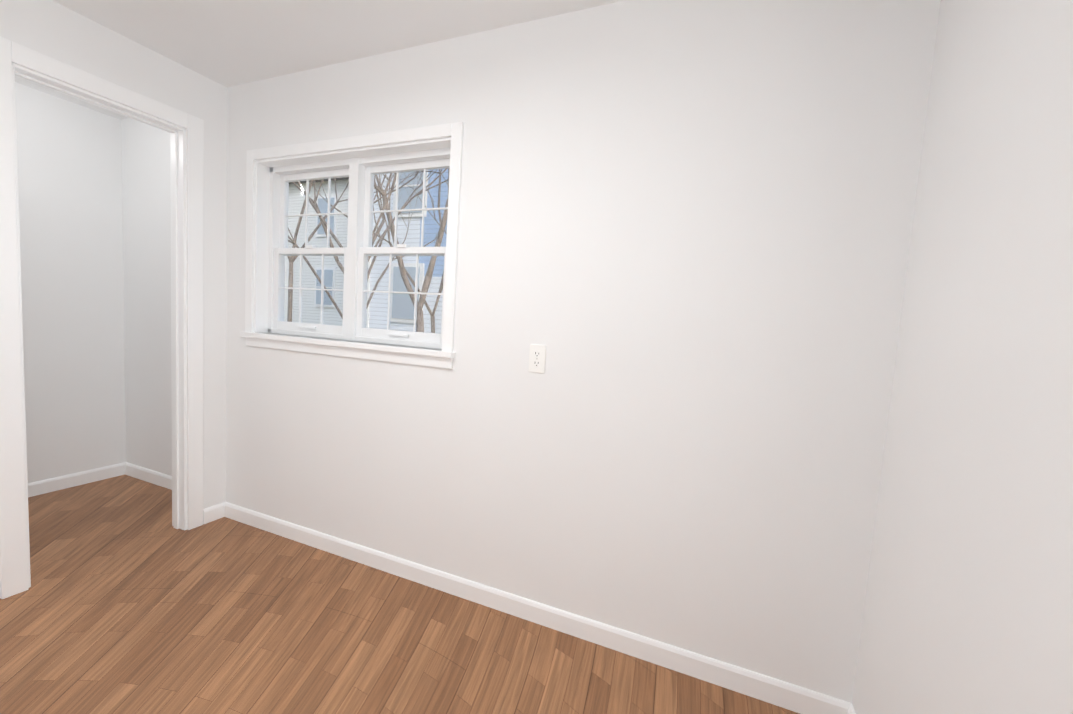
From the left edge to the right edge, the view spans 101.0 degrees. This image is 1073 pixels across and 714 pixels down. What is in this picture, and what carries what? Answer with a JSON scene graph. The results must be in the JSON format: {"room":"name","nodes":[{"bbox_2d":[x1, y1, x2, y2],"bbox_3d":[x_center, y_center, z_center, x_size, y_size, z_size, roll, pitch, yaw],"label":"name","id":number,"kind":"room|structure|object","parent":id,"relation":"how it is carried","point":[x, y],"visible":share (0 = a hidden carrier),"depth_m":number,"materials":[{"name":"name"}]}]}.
{"room":"empty room","nodes":[
{"label":"empty room","id":0,"kind":"room"},
{"bbox_2d":[15,82,125,482],"bbox_3d":[-3.191,-0.349,2.429,0.120,2.440,1.670,5,5,22],"label":"wall","id":1,"kind":"structure","parent":0,"point":[69,158],"depth_m":2.81,"materials":[{"name":"paint"}]},
{"bbox_2d":[28,462,125,496],"bbox_3d":[-3.201,0.828,2.498,0.013,0.085,1.430,5,5,22],"label":"baseboard","id":2,"kind":"structure","parent":1,"relation":"attached to","point":[66,481],"depth_m":2.90,"materials":[{"name":"paint"}]},
{"bbox_2d":[0,0,226,508],"bbox_3d":[-2.357,0.287,1.395,0.110,3.440,2.600,5,5,22],"label":"wall","id":3,"kind":"structure","parent":0,"point":[56,30],"depth_m":2.32,"materials":[{"name":"paint"}]},
{"bbox_2d":[0,36,203,598],"bbox_3d":[-2.031,-0.136,2.092,0.144,2.210,0.761,5,5,22],"label":"door frame","id":4,"kind":"structure","parent":3,"relation":"attached to","point":[185,130],"depth_m":1.96,"materials":[{"name":"paint"}]},
{"bbox_2d":[203,502,224,523],"bbox_3d":[-1.866,0.904,2.567,0.013,0.085,0.125,5,5,22],"label":"baseboard","id":5,"kind":"structure","parent":3,"relation":"attached to","point":[213,513],"depth_m":2.56,"materials":[{"name":"paint"}]},
{"bbox_2d":[121,118,171,475],"bbox_3d":[-2.386,-0.340,2.935,1.220,2.440,0.120,5,5,22],"label":"wall","id":6,"kind":"structure","parent":0,"point":[146,200],"depth_m":2.96,"materials":[{"name":"paint"}]},
{"bbox_2d":[125,462,171,489],"bbox_3d":[-2.428,0.840,2.945,1.100,0.085,0.013,5,5,22],"label":"baseboard","id":7,"kind":"structure","parent":6,"relation":"attached to","point":[149,476],"depth_m":3.03,"materials":[{"name":"paint"}]},
{"bbox_2d":[15,0,623,119],"bbox_3d":[-1.280,-1.401,0.963,4.610,0.120,3.080,5,5,22],"label":"ceiling","id":8,"kind":"structure","parent":0,"point":[228,43],"depth_m":1.87,"materials":[{"name":"paint"}]},
{"bbox_2d":[0,475,799,713],"bbox_3d":[-1.435,1.146,1.167,4.610,0.120,3.080,5,5,22],"label":"floor","id":9,"kind":"structure","parent":0,"point":[131,600],"depth_m":1.69,"materials":[{"name":"brown wood"}]},
{"bbox_2d":[225,0,940,702],"bbox_3d":[-0.304,-0.139,2.014,3.350,2.440,0.160,5,5,22],"label":"wall","id":10,"kind":"structure","parent":0,"point":[685,228],"depth_m":1.64,"materials":[{"name":"paint"}]},
{"bbox_2d":[240,122,463,368],"bbox_3d":[-0.942,-0.533,2.234,1.378,1.053,0.184,5,5,22],"label":"window","id":11,"kind":"structure","parent":10,"relation":"in","point":[268,250],"depth_m":2.24,"materials":[{"name":"paint"}]},
{"bbox_2d":[528,344,545,372],"bbox_3d":[0.003,0.007,1.804,0.072,0.116,0.007,5,5,22],"label":"electrical outlet","id":12,"kind":"object","parent":10,"relation":"attached to","point":[537,356],"visible":1,"depth_m":1.80,"materials":[{"name":"white plastic"}]},
{"bbox_2d":[225,502,850,713],"bbox_3d":[-0.413,1.036,2.030,3.120,0.085,0.013,5,5,22],"label":"baseboard","id":13,"kind":"structure","parent":10,"relation":"attached to","point":[784,694],"depth_m":1.79,"materials":[{"name":"paint"}]},
{"bbox_2d":[852,0,1072,713],"bbox_3d":[0.662,0.069,0.148,0.120,2.440,2.880,5,5,22],"label":"wall","id":14,"kind":"structure","parent":0,"point":[968,607],"depth_m":0.90,"materials":[{"name":"paint"}]},
{"bbox_2d":[847,703,855,713],"bbox_3d":[0.521,1.236,0.249,0.013,0.085,2.600,5,5,22],"label":"baseboard","id":15,"kind":"structure","parent":14,"relation":"attached to","point":[851,710],"depth_m":1.42,"materials":[{"name":"paint"}]},
{"label":"outside","id":16,"kind":"structure","parent":0,"visible":0},
{"bbox_3d":[-8.229,2.422,18.816,90.000,0.300,90.000,5,5,22],"label":"ground","id":17,"kind":"structure","parent":16,"visible":0},
{"bbox_2d":[284,177,348,325],"bbox_3d":[-8.208,-4.323,21.150,11.800,12.752,7.700,5,5,22],"label":"house","id":18,"kind":"structure","parent":17,"relation":"on","point":[317,267],"depth_m":17.55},
{"bbox_2d":[287,168,449,332],"bbox_3d":[-3.306,-1.580,7.434,8.751,10.085,6.597,5,5,22],"label":"trees","id":19,"kind":"object","parent":17,"relation":"on","point":[420,319],"depth_m":7.60,"materials":[{"name":"brown plant"}]},
{"bbox_2d":[366,169,447,333],"bbox_3d":[2.876,-2.069,12.591,14.300,10.980,7.200,5,5,22],"label":"house","id":20,"kind":"structure","parent":17,"relation":"on","point":[396,304],"depth_m":11.57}
]}

